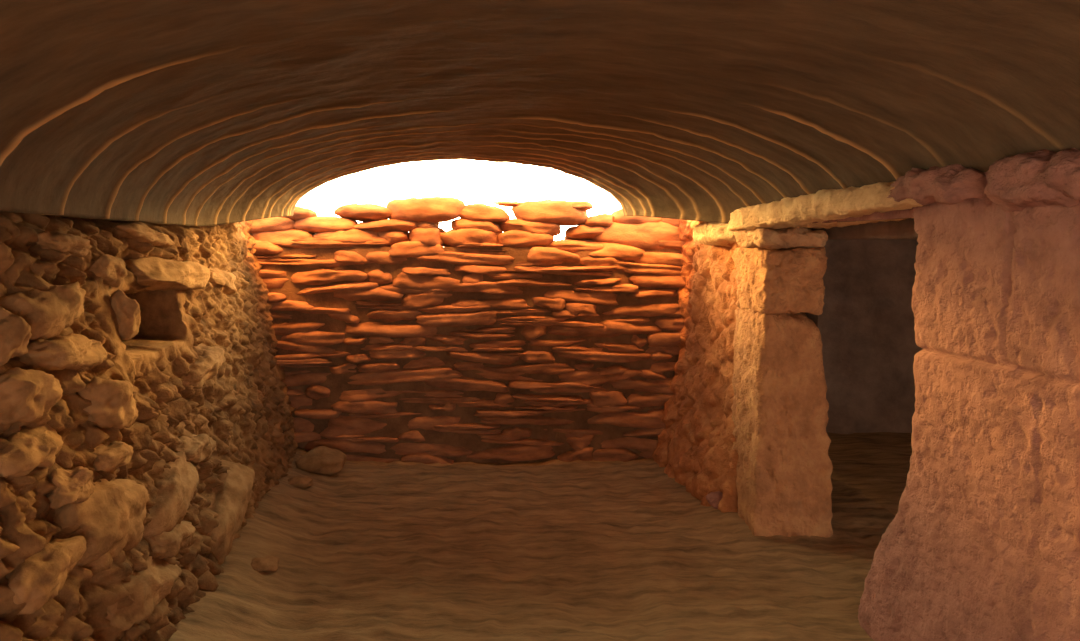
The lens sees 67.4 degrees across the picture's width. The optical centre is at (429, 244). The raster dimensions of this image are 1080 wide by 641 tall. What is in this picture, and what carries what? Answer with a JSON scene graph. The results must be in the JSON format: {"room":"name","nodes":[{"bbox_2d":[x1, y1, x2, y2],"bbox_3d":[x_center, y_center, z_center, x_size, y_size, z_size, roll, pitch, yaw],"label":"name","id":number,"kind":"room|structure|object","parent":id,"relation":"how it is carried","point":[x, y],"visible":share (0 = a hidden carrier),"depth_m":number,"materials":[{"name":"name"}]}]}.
{"room":"ancient stone chamber","nodes":[
{"label":"ancient stone chamber","id":0,"kind":"room"},
{"bbox_2d":[0,211,297,640],"bbox_3d":[-1.188,0.649,3.177,0.685,1.886,5.266,0,0,0],"label":"wall","id":1,"kind":"structure","parent":0,"point":[245,408],"depth_m":3.09,"materials":[{"name":"brown stone"}]},
{"bbox_2d":[0,307,31,365],"bbox_3d":[-1.144,0.243,2.151,0.131,0.159,0.135,0,0,0],"label":"boulder","id":2,"kind":"object","parent":1,"relation":"on","point":[15,332],"visible":1,"depth_m":2.12,"materials":[{"name":"brown stone"}]},
{"bbox_2d":[0,367,62,423],"bbox_3d":[-1.103,0.406,2.152,0.142,0.165,0.295,0,0,0],"label":"boulder","id":3,"kind":"object","parent":1,"relation":"attached to","point":[25,395],"visible":0.99,"depth_m":2.10,"materials":[{"name":"brown stone"}]},
{"bbox_2d":[0,423,63,479],"bbox_3d":[-1.096,0.559,2.186,0.137,0.117,0.362,0,0,0],"label":"boulder","id":4,"kind":"object","parent":1,"relation":"on","point":[31,448],"visible":0.93,"depth_m":2.12,"materials":[{"name":"brown stone"}]},
{"bbox_2d":[0,282,85,339],"bbox_3d":[-1.170,0.196,2.425,0.201,0.160,0.441,0,0,0],"label":"boulder","id":5,"kind":"object","parent":1,"relation":"attached to","point":[47,312],"visible":0.79,"depth_m":2.31,"materials":[{"name":"brown stone"}]},
{"bbox_2d":[6,536,85,615],"bbox_3d":[-1.031,0.871,2.133,0.150,0.132,0.347,0,0,0],"label":"boulder","id":6,"kind":"object","parent":1,"relation":"on","point":[33,582],"visible":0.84,"depth_m":2.05,"materials":[{"name":"beige stone"}]},
{"bbox_2d":[16,333,107,370],"bbox_3d":[-1.130,0.327,2.470,0.173,0.120,0.475,0,0,0],"label":"boulder","id":7,"kind":"object","parent":1,"relation":"on","point":[72,351],"visible":0.88,"depth_m":2.33,"materials":[{"name":"brown stone"}]},
{"bbox_2d":[36,230,91,257],"bbox_3d":[-1.215,-0.002,2.632,0.140,0.090,0.319,0,0,0],"label":"boulder","id":8,"kind":"object","parent":1,"relation":"on","point":[77,246],"visible":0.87,"depth_m":2.55,"materials":[{"name":"brown stone"}]},
{"bbox_2d":[46,466,94,509],"bbox_3d":[-1.059,0.698,2.328,0.128,0.110,0.190,0,0,0],"label":"boulder","id":9,"kind":"object","parent":1,"relation":"attached to","point":[74,486],"visible":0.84,"depth_m":2.29,"materials":[{"name":"brown stone"}]},
{"bbox_2d":[53,479,147,566],"bbox_3d":[-1.068,0.875,2.516,0.257,0.292,0.578,0,0,0],"label":"boulder","id":10,"kind":"object","parent":1,"relation":"on","point":[111,519],"visible":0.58,"depth_m":2.43,"materials":[{"name":"brown stone"}]},
{"bbox_2d":[76,377,137,428],"bbox_3d":[-1.080,0.529,2.677,0.170,0.213,0.324,0,0,0],"label":"boulder","id":11,"kind":"object","parent":1,"relation":"on","point":[113,402],"visible":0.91,"depth_m":2.59,"materials":[{"name":"brown stone"}]},
{"bbox_2d":[88,253,126,287],"bbox_3d":[-1.201,0.094,2.955,0.134,0.132,0.262,0,0,0],"label":"boulder","id":12,"kind":"object","parent":1,"relation":"on","point":[112,269],"visible":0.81,"depth_m":2.89,"materials":[{"name":"brown stone"}]},
{"bbox_2d":[91,441,133,471],"bbox_3d":[-1.062,0.696,2.638,0.138,0.088,0.296,0,0,0],"label":"boulder","id":13,"kind":"object","parent":1,"relation":"attached to","point":[118,454],"visible":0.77,"depth_m":2.58,"materials":[{"name":"brown stone"}]},
{"bbox_2d":[110,290,140,339],"bbox_3d":[-1.153,0.260,2.984,0.140,0.191,0.130,0,0,0],"label":"boulder","id":14,"kind":"object","parent":1,"relation":"attached to","point":[127,310],"visible":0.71,"depth_m":2.95,"materials":[{"name":"brown stone"}]},
{"bbox_2d":[104,556,181,630],"bbox_3d":[-1.004,1.148,2.709,0.223,0.180,0.605,0,0,0],"label":"boulder","id":15,"kind":"object","parent":1,"relation":"on","point":[149,587],"visible":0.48,"depth_m":2.61,"materials":[{"name":"beige stone"}]},
{"bbox_2d":[112,221,174,246],"bbox_3d":[-1.272,-0.048,3.489,0.209,0.114,0.600,0,0,0],"label":"boulder","id":16,"kind":"object","parent":1,"relation":"attached to","point":[139,230],"visible":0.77,"depth_m":3.37,"materials":[{"name":"brown stone"}]},
{"bbox_2d":[124,256,209,290],"bbox_3d":[-1.214,0.133,3.639,0.263,0.167,0.788,0,0,0],"label":"boulder","id":17,"kind":"object","parent":1,"relation":"on","point":[158,273],"visible":0.77,"depth_m":3.47,"materials":[{"name":"beige stone"}]},
{"bbox_2d":[144,521,195,558],"bbox_3d":[-1.002,1.114,3.055,0.171,0.173,0.459,0,0,0],"label":"boulder","id":18,"kind":"object","parent":1,"relation":"on","point":[168,544],"visible":0.64,"depth_m":2.90,"materials":[{"name":"beige stone"}]},
{"bbox_2d":[142,451,198,537],"bbox_3d":[-1.049,0.959,3.073,0.237,0.248,0.550,0,0,0],"label":"boulder","id":19,"kind":"object","parent":1,"relation":"attached to","point":[179,484],"visible":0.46,"depth_m":3.02,"materials":[{"name":"brown stone"}]},
{"bbox_2d":[171,433,215,463],"bbox_3d":[-1.046,0.893,3.458,0.183,0.166,0.394,0,0,0],"label":"boulder","id":20,"kind":"object","parent":1,"relation":"on","point":[198,449],"visible":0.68,"depth_m":3.39,"materials":[{"name":"brown stone"}]},
{"bbox_2d":[180,344,225,388],"bbox_3d":[-1.099,0.566,3.769,0.197,0.167,0.459,0,0,0],"label":"boulder","id":21,"kind":"object","parent":1,"relation":"on","point":[212,358],"visible":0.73,"depth_m":3.71,"materials":[{"name":"brown stone"}]},
{"bbox_2d":[209,267,236,294],"bbox_3d":[-1.218,0.202,4.459,0.213,0.183,0.532,0,0,0],"label":"boulder","id":22,"kind":"object","parent":1,"relation":"on","point":[225,279],"visible":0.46,"depth_m":4.42,"materials":[{"name":"beige stone"}]},
{"bbox_2d":[202,460,254,564],"bbox_3d":[-1.004,1.274,3.719,0.283,0.429,0.688,0,0,5],"label":"boulder","id":23,"kind":"object","parent":1,"relation":"attached to","point":[230,500],"visible":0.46,"depth_m":3.66,"materials":[{"name":"brown stone"}]},
{"bbox_2d":[253,237,685,463],"bbox_3d":[0.556,0.771,5.666,4.174,1.658,0.414,0,0,0],"label":"wall","id":24,"kind":"structure","parent":0,"point":[409,351],"depth_m":5.52,"materials":[{"name":"brown stone"}]},
{"bbox_2d":[251,221,679,249],"bbox_3d":[0.299,-0.062,5.666,3.141,0.251,0.348,0,0,0],"label":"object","id":25,"kind":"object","parent":24,"relation":"on","point":[646,236],"depth_m":5.54,"materials":[{"name":"orange stone"}]},
{"bbox_2d":[249,196,679,239],"bbox_3d":[0.268,-0.182,5.680,3.310,0.326,0.341,0,0,0],"label":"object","id":26,"kind":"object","parent":25,"relation":"on","point":[436,209],"depth_m":5.55,"materials":[{"name":"orange stone"}]},
{"bbox_2d":[492,201,592,210],"bbox_3d":[0.797,-0.275,5.687,0.701,0.082,0.341,0,0,0],"label":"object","id":27,"kind":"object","parent":26,"relation":"on","point":[581,205],"depth_m":5.57,"materials":[{"name":"orange stone"}]},
{"bbox_2d":[546,239,603,251],"bbox_3d":[1.045,0.008,5.667,0.497,0.101,0.285,0,0,0],"label":"stone","id":28,"kind":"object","parent":24,"relation":"on","point":[572,245],"depth_m":5.54,"materials":[{"name":"orange stone"}]},
{"bbox_2d":[168,447,894,640],"bbox_3d":[0.500,1.453,2.150,4.000,0.157,7.500,0,0,0],"label":"floor","id":29,"kind":"structure","parent":0,"point":[548,549],"depth_m":3.75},
{"bbox_2d":[251,555,278,570],"bbox_3d":[-0.751,1.445,3.612,0.136,0.059,0.126,0,0,0],"label":"rock","id":30,"kind":"object","parent":29,"relation":"on","point":[269,562],"depth_m":3.59,"materials":[{"name":"brown stone"}]},
{"bbox_2d":[288,476,313,488],"bbox_3d":[-0.790,1.445,4.853,0.164,0.076,0.126,0,0,0],"label":"rock","id":31,"kind":"object","parent":29,"relation":"on","point":[296,481],"depth_m":4.83,"materials":[{"name":"brown stone"}]},
{"bbox_2d":[295,446,346,474],"bbox_3d":[-0.713,1.425,5.254,0.325,0.178,0.272,0,0,0],"label":"rock","id":32,"kind":"object","parent":29,"relation":"on","point":[321,459],"depth_m":5.16,"materials":[{"name":"brown stone"}]},
{"bbox_2d":[706,491,722,508],"bbox_3d":[1.611,1.425,4.450,0.149,0.111,0.116,0,0,0],"label":"rock","id":33,"kind":"object","parent":29,"relation":"on","point":[713,498],"depth_m":4.41,"materials":[{"name":"brown stone"}]},
{"bbox_2d":[0,0,1079,225],"bbox_3d":[0.250,-0.370,1.800,4.500,0.540,6.800,0,0,0],"label":"ceiling","id":34,"kind":"structure","parent":0,"point":[176,112],"depth_m":2.55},
{"bbox_2d":[653,219,818,512],"bbox_3d":[1.806,0.625,5.025,0.576,1.850,1.450,0,0,0],"label":"wall","id":35,"kind":"structure","parent":0,"point":[695,445],"depth_m":4.91,"materials":[{"name":"brown stone"}]},
{"bbox_2d":[693,222,736,246],"bbox_3d":[1.771,-0.073,4.741,0.298,0.173,0.638,0,0,0],"label":"cap","id":36,"kind":"object","parent":35,"relation":"on","point":[707,233],"visible":0.52,"depth_m":4.66,"materials":[{"name":"stone"}]},
{"bbox_2d":[731,227,832,537],"bbox_3d":[1.854,0.732,4.262,0.428,1.673,0.439,0,0,0],"label":"stone pillar","id":37,"kind":"structure","parent":35,"relation":"attached to","point":[780,406],"depth_m":4.07,"materials":[{"name":"brown stone"}]},
{"bbox_2d":[728,181,922,230],"bbox_3d":[1.859,-0.162,3.650,0.454,0.177,1.774,0,0,0],"label":"lintel","id":38,"kind":"object","parent":37,"relation":"on","point":[826,204],"visible":0.64,"depth_m":3.47,"materials":[{"name":"stone"}]},
{"bbox_2d":[887,164,986,205],"bbox_3d":[1.798,-0.199,2.734,0.284,0.149,0.514,0,0,0],"label":"block","id":39,"kind":"object","parent":38,"relation":"on","point":[955,183],"visible":0.65,"depth_m":2.63,"materials":[{"name":"brown stone"}]},
{"bbox_2d":[805,228,817,325],"bbox_3d":[2.025,0.705,5.240,0.019,1.690,2.120,0,0,0],"label":"wall","id":40,"kind":"structure","parent":0,"point":[814,318],"depth_m":4.23,"materials":[{"name":"stone"}]},
{"bbox_2d":[827,432,911,515],"bbox_3d":[3.775,1.480,4.100,2.650,0.040,4.800,0,0,0],"label":"floor","id":41,"kind":"structure","parent":0,"point":[877,464],"depth_m":5.43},
{"bbox_2d":[817,239,922,433],"bbox_3d":[3.475,0.705,6.297,2.850,1.690,0.059,0,0,0],"label":"wall","id":42,"kind":"structure","parent":0,"point":[866,323],"depth_m":6.30,"materials":[{"name":"stone"}]},
{"bbox_2d":[767,203,1011,223],"bbox_3d":[1.766,-0.230,3.450,0.040,0.260,2.500,0,0,0],"label":"wall","id":43,"kind":"structure","parent":0,"point":[907,213],"depth_m":3.12,"materials":[{"name":"brown stone"}]},
{"bbox_2d":[858,172,1079,640],"bbox_3d":[1.921,0.630,0.755,0.489,1.860,4.905,0,0,0],"label":"wall","id":44,"kind":"structure","parent":0,"point":[982,542],"depth_m":2.49,"materials":[{"name":"brown stone"}]},
{"bbox_2d":[817,218,917,239],"bbox_3d":[2.149,-0.084,3.550,0.152,0.121,1.872,0,0,0],"label":"lintel","id":45,"kind":"object","parent":44,"relation":"on","point":[903,229],"visible":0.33,"depth_m":3.73,"materials":[{"name":"stone"}]},
{"bbox_2d":[984,148,1079,210],"bbox_3d":[1.814,-0.186,2.218,0.337,0.185,0.551,0,0,0],"label":"block","id":46,"kind":"object","parent":44,"relation":"on","point":[1044,177],"visible":0.95,"depth_m":2.22,"materials":[{"name":"brown stone"}]}
]}

